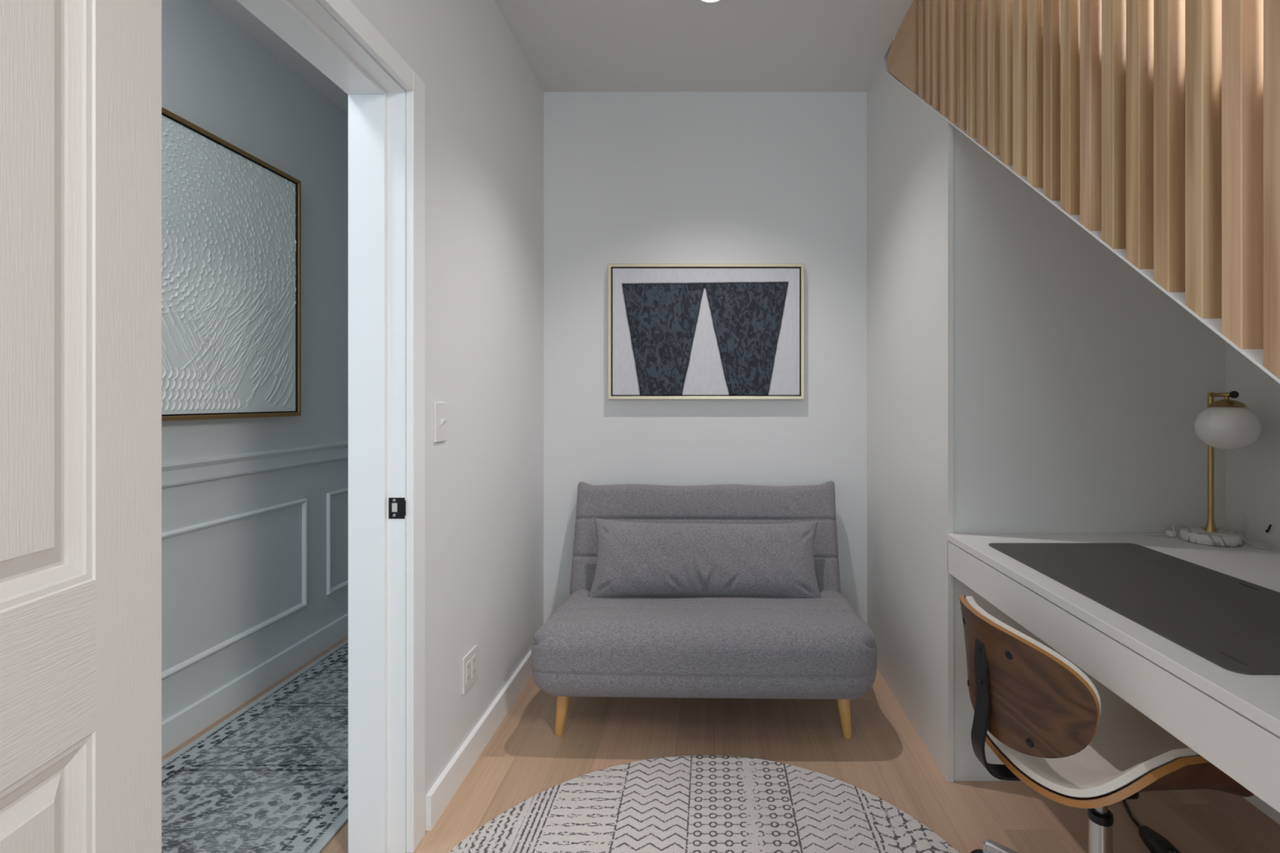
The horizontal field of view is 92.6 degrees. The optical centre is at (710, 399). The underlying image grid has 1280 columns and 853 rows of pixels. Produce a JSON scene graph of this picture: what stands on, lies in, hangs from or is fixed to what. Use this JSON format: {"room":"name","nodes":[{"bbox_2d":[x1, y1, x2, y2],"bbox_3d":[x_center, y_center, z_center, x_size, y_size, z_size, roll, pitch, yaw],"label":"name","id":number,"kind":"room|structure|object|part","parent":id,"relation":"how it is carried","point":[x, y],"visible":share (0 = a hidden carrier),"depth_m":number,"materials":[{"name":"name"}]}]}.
{"room":"home office","nodes":[
{"label":"home office","id":0,"kind":"room"},
{"bbox_2d":[161,0,347,722],"bbox_3d":[-1.925,-0.135,1.300,0.100,2.730,6.600,0,0,0],"label":"wall","id":1,"kind":"structure","parent":0,"point":[219,583],"depth_m":2.53,"materials":[{"name":"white paint"}]},
{"bbox_2d":[161,106,301,421],"bbox_3d":[-1.853,-0.454,2.190,0.045,1.050,1.060,0,0,0],"label":"painting","id":2,"kind":"object","parent":1,"relation":"attached to","point":[231,219],"visible":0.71,"depth_m":2.30,"materials":[{"name":"white paint"}]},
{"bbox_2d":[161,498,306,679],"bbox_3d":[-1.869,0.705,2.297,0.013,0.500,1.035,0,0,0],"label":"trim","id":3,"kind":"structure","parent":1,"relation":"attached to","point":[190,529],"depth_m":2.46,"materials":[{"name":"white paint"}]},
{"bbox_2d":[161,613,347,756],"bbox_3d":[-1.867,1.156,1.300,0.015,0.108,6.600,0,0,0],"label":"baseboard","id":4,"kind":"structure","parent":1,"relation":"attached to","point":[192,720],"depth_m":2.43,"materials":[{"name":"white paint"}]},
{"bbox_2d":[161,441,347,487],"bbox_3d":[-1.860,0.256,1.300,0.030,0.084,6.600,0,0,0],"label":"trim","id":5,"kind":"structure","parent":1,"relation":"attached to","point":[200,469],"depth_m":2.43,"materials":[{"name":"white paint"}]},
{"bbox_2d":[326,488,347,595],"bbox_3d":[-1.869,0.705,3.485,0.013,0.500,1.030,0,0,0],"label":"trim","id":6,"kind":"structure","parent":1,"relation":"attached to","point":[329,495],"depth_m":2.98,"materials":[{"name":"white paint"}]},
{"bbox_2d":[350,0,543,795],"bbox_3d":[-0.877,-0.135,1.300,0.155,2.730,6.600,0,0,0],"label":"wall","id":7,"kind":"structure","parent":0,"point":[484,100],"depth_m":2.09,"materials":[{"name":"white paint"}]},
{"bbox_2d":[0,0,161,852],"bbox_3d":[-0.715,0.195,0.469,0.107,2.015,0.774,0,0,-10],"label":"door","id":8,"kind":"structure","parent":7,"relation":"in","point":[81,80],"depth_m":0.72,"materials":[{"name":"white wood"}]},
{"bbox_3d":[-0.729,-0.150,0.624,0.012,0.735,0.221,0,0,-10],"label":"raised panel","id":9,"kind":"part","parent":8,"relation":"part of","materials":[{"name":"white wood"}]},
{"bbox_3d":[-0.729,0.701,0.624,0.012,0.603,0.221,0,0,-10],"label":"raised panel","id":10,"kind":"part","parent":8,"relation":"part of","materials":[{"name":"white wood"}]},
{"bbox_3d":[-0.714,0.308,0.463,0.035,0.182,0.542,0,0,-10],"label":"rail","id":11,"kind":"part","parent":8,"relation":"part of","materials":[{"name":"white wood"}]},
{"bbox_2d":[236,0,425,852],"bbox_3d":[-0.880,0.165,1.227,0.175,2.091,0.928,0,0,0],"label":"door frame","id":12,"kind":"structure","parent":7,"relation":"attached to","point":[386,98],"depth_m":1.60,"materials":[{"name":"white paint"}]},
{"bbox_3d":[-0.803,0.165,1.227,0.020,2.091,0.928,0,0,0],"label":"casing","id":13,"kind":"part","parent":12,"relation":"part of","materials":[{"name":"white paint"}]},
{"bbox_2d":[388,497,405,519],"bbox_3d":[-0.833,0.288,1.617,0.046,0.056,0.004,0,0,0],"label":"strike plate","id":14,"kind":"object","parent":7,"relation":"attached to","point":[397,506],"visible":1,"depth_m":1.62,"materials":[{"name":"black metal"}]},
{"bbox_2d":[433,402,446,442],"bbox_3d":[-0.791,0.065,1.795,0.018,0.116,0.076,0,0,0],"label":"light switch","id":15,"kind":"object","parent":7,"relation":"attached to","point":[439,408],"visible":1,"depth_m":1.78,"materials":[{"name":"white plastic"}]},
{"bbox_2d":[462,644,476,694],"bbox_3d":[-0.796,0.892,2.015,0.009,0.116,0.112,0,0,0],"label":"power outlet","id":16,"kind":"object","parent":7,"relation":"attached to","point":[468,661],"visible":1,"depth_m":2.00,"materials":[{"name":"white plastic"}]},
{"bbox_2d":[466,659,471,684],"bbox_3d":[-0.793,0.892,1.992,0.003,0.068,0.033,0,0,0],"label":"receptacle","id":17,"kind":"object","parent":16,"relation":"attached to","point":[468,661],"depth_m":1.99,"materials":[{"name":"white plastic"}]},
{"bbox_2d":[471,653,475,678],"bbox_3d":[-0.793,0.892,2.038,0.003,0.068,0.033,0,0,0],"label":"receptacle","id":18,"kind":"object","parent":16,"relation":"attached to","point":[473,655],"depth_m":2.03,"materials":[{"name":"white plastic"}]},
{"bbox_2d":[425,648,532,831],"bbox_3d":[-0.792,1.161,2.314,0.015,0.098,1.212,0,0,0],"label":"baseboard","id":19,"kind":"structure","parent":7,"relation":"attached to","point":[447,784],"depth_m":2.01,"materials":[{"name":"white paint"}]},
{"bbox_2d":[204,0,912,113],"bbox_3d":[-0.119,-1.540,1.300,3.711,0.120,6.800,0,0,0],"label":"ceiling","id":20,"kind":"structure","parent":0,"point":[567,45],"depth_m":2.52,"materials":[{"name":"white paint"}]},
{"bbox_2d":[697,0,724,4],"bbox_3d":[0.000,-1.477,2.203,0.140,0.006,0.140,0,0,0],"label":"recessed light","id":21,"kind":"object","parent":20,"relation":"in","point":[704,2],"visible":1,"depth_m":2.25,"materials":[{"name":"white plastic"}]},
{"bbox_2d":[543,91,866,623],"bbox_3d":[0.468,-0.095,2.970,2.536,2.810,0.100,0,0,0],"label":"wall","id":22,"kind":"structure","parent":0,"point":[630,177],"depth_m":2.92,"materials":[{"name":"white paint"}]},
{"bbox_2d":[608,263,804,399],"bbox_3d":[-0.021,-0.324,2.899,0.930,0.643,0.042,0,0,0],"label":"abstract painting","id":23,"kind":"object","parent":22,"relation":"attached to","point":[676,331],"visible":1,"depth_m":2.88,"materials":[{"name":"white paper"}]},
{"bbox_2d":[161,635,1279,852],"bbox_3d":[-0.119,1.270,1.300,3.711,0.120,6.800,0,0,0],"label":"floor","id":24,"kind":"structure","parent":0,"point":[885,757],"depth_m":2.00,"materials":[{"name":"brown wood"}]},
{"bbox_2d":[161,639,347,852],"bbox_3d":[-1.432,1.205,2.300,0.780,0.008,3.200,0,0,0],"label":"runner rug","id":25,"kind":"object","parent":24,"relation":"on","point":[272,776],"visible":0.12,"depth_m":1.94,"materials":[{"name":"grey fabric"}]},
{"bbox_2d":[448,755,959,852],"bbox_3d":[-0.018,1.205,1.316,1.488,0.008,1.488,0,0,0],"label":"round rug","id":26,"kind":"object","parent":24,"relation":"on","point":[690,803],"visible":1,"depth_m":1.76,"materials":[{"name":"white fabric"}]},
{"bbox_2d":[531,480,877,738],"bbox_3d":[-0.017,0.795,2.478,1.227,0.834,0.844,0,0,1],"label":"sofa","id":27,"kind":"object","parent":24,"relation":"on","point":[704,646],"visible":0.68,"depth_m":2.11,"materials":[{"name":"grey fabric"}]},
{"bbox_3d":[-0.533,1.117,2.206,0.064,0.190,0.050,0,0,1],"label":"leg","id":28,"kind":"part","parent":27,"relation":"part of","materials":[{"name":"brown wood"}]},
{"bbox_2d":[587,518,821,598],"bbox_3d":[-0.020,0.670,2.550,0.968,0.321,0.199,0,0,2],"label":"lumbar pillow","id":29,"kind":"object","parent":27,"relation":"on","point":[634,559],"visible":1,"depth_m":2.49,"materials":[{"name":"grey fabric"}]},
{"bbox_3d":[-0.018,0.915,2.438,1.227,0.271,0.764,0,0,1],"label":"seat","id":30,"kind":"part","parent":27,"relation":"part of","materials":[{"name":"grey fabric"}]},
{"bbox_3d":[-0.023,0.635,2.762,1.200,0.542,0.140,0,-20,1],"label":"backrest","id":31,"kind":"part","parent":27,"relation":"part of","materials":[{"name":"grey fabric"}]},
{"bbox_3d":[0.477,1.117,2.185,0.064,0.190,0.050,0,0,1],"label":"leg","id":32,"kind":"part","parent":27,"relation":"part of","materials":[{"name":"brown wood"}]},
{"bbox_2d":[959,595,1254,852],"bbox_3d":[0.854,0.835,1.299,0.578,0.748,0.555,0,0,-3],"label":"desk chair","id":33,"kind":"object","parent":24,"relation":"on","point":[1055,728],"visible":0.95,"depth_m":1.21,"materials":[{"name":"brown wood"}]},
{"bbox_2d":[970,848,982,852],"bbox_3d":[0.679,1.163,1.532,0.047,0.027,0.044,0,0,-11],"label":"caster wheel","id":34,"kind":"object","parent":33,"relation":"attached to","point":[978,851],"depth_m":1.55,"materials":[{"name":"black plastic"}]},
{"bbox_3d":[0.765,1.113,1.434,0.036,0.055,0.241,0,0,-38],"label":"arm","id":35,"kind":"part","parent":33,"relation":"part of","materials":[{"name":"silver metal"}]},
{"bbox_3d":[0.626,0.587,1.313,0.108,0.250,0.487,0,0,-3],"label":"backrest","id":36,"kind":"part","parent":33,"relation":"part of","materials":[{"name":"brown wood"}]},
{"bbox_3d":[0.852,0.733,1.325,0.454,0.164,0.450,0,0,-3],"label":"seat","id":37,"kind":"part","parent":33,"relation":"part of","materials":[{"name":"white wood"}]},
{"bbox_2d":[946,533,1279,813],"bbox_3d":[1.192,0.817,1.135,0.884,0.787,1.589,0,0,0],"label":"desk","id":38,"kind":"object","parent":24,"relation":"on","point":[1230,719],"visible":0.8,"depth_m":1.13,"materials":[{"name":"white paint"}]},
{"bbox_2d":[988,542,1279,675],"bbox_3d":[1.025,0.421,1.360,0.434,0.003,0.850,0,0,0],"label":"desk mat","id":39,"kind":"object","parent":38,"relation":"on","point":[1232,623],"visible":1,"depth_m":1.31,"materials":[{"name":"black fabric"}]},
{"bbox_2d":[1145,391,1273,549],"bbox_3d":[1.482,0.199,1.804,0.188,0.448,0.272,0,0,-14],"label":"table lamp","id":40,"kind":"object","parent":38,"relation":"on","point":[1226,424],"visible":1,"depth_m":1.73,"materials":[{"name":"white glass"}]},
{"bbox_2d":[1165,530,1176,537],"bbox_3d":[1.423,0.413,1.878,0.018,0.017,0.026,0,0,0],"label":"switch","id":41,"kind":"object","parent":40,"relation":"attached to","point":[1169,533],"depth_m":1.87,"materials":[{"name":"white plastic"}]},
{"bbox_3d":[1.484,-0.015,1.766,0.012,0.012,0.100,0,0,12],"label":"arm","id":42,"kind":"part","parent":40,"relation":"part of","materials":[{"name":"gold metal"}]},
{"bbox_3d":[1.478,0.077,1.739,0.148,0.132,0.148,0,0,0],"label":"lamp shade","id":43,"kind":"part","parent":40,"relation":"part of","materials":[{"name":"white glass"}]},
{"bbox_3d":[1.472,-0.015,1.709,0.021,0.021,0.018,0,0,12],"label":"knob","id":44,"kind":"part","parent":40,"relation":"part of","materials":[{"name":"black plastic"}]},
{"bbox_2d":[1121,800,1180,852],"bbox_3d":[1.209,1.192,1.642,0.064,0.034,0.512,0,0,4],"label":"power strip","id":45,"kind":"object","parent":24,"relation":"on","point":[1155,842],"visible":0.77,"depth_m":1.63,"materials":[{"name":"black plastic"}]},
{"bbox_2d":[1163,847,1180,852],"bbox_3d":[1.202,1.175,1.580,0.037,0.002,0.037,0,0,9],"label":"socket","id":46,"kind":"object","parent":45,"relation":"attached to","point":[1166,850],"depth_m":1.59,"materials":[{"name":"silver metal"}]},
{"bbox_2d":[866,58,953,782],"bbox_3d":[0.761,-0.126,2.422,0.018,2.708,0.995,0,0,0],"label":"wall","id":47,"kind":"structure","parent":0,"point":[910,145],"depth_m":2.27,"materials":[{"name":"white paint"}]},
{"bbox_2d":[953,126,1225,781],"bbox_3d":[1.204,0.172,1.941,0.864,2.112,0.020,0,0,0],"label":"wall","id":48,"kind":"structure","parent":0,"point":[1081,386],"depth_m":1.93,"materials":[{"name":"white paint"}]},
{"bbox_2d":[1225,341,1279,547],"bbox_3d":[1.686,-1.131,-0.025,0.100,4.718,3.951,0,0,0],"label":"wall","id":49,"kind":"structure","parent":0,"point":[1252,472],"depth_m":1.83,"materials":[{"name":"painted plaster"}]},
{"bbox_2d":[1242,795,1279,824],"bbox_3d":[1.629,1.161,-0.035,0.015,0.098,3.931,0,0,0],"label":"baseboard","id":50,"kind":"structure","parent":49,"relation":"attached to","point":[1254,800],"depth_m":1.78,"materials":[{"name":"white paint"}]},
{"bbox_2d":[1265,523,1273,533],"bbox_3d":[1.628,0.374,1.772,0.016,0.026,0.014,0,0,0],"label":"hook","id":51,"kind":"object","parent":49,"relation":"attached to","point":[1270,528],"visible":1,"depth_m":1.77,"materials":[{"name":"plastic"}]},
{"bbox_3d":[1.194,-1.940,1.200,1.084,3.300,5.000,0,0,0],"label":"wall","id":52,"kind":"structure","parent":0,"visible":0},
{"bbox_2d":[885,0,1279,383],"bbox_3d":[1.193,-0.885,1.400,0.884,2.710,2.480,0,0,0],"label":"staircase","id":53,"kind":"structure","parent":52,"relation":"attached to","point":[1153,126],"depth_m":1.07,"materials":[{"name":"brown wood"}]},
{"bbox_3d":[0.761,-1.307,2.412,0.022,0.343,0.332,0,0,0],"label":"landing edge panel","id":54,"kind":"part","parent":53,"relation":"part of","materials":[{"name":"brown wood"}]}
]}

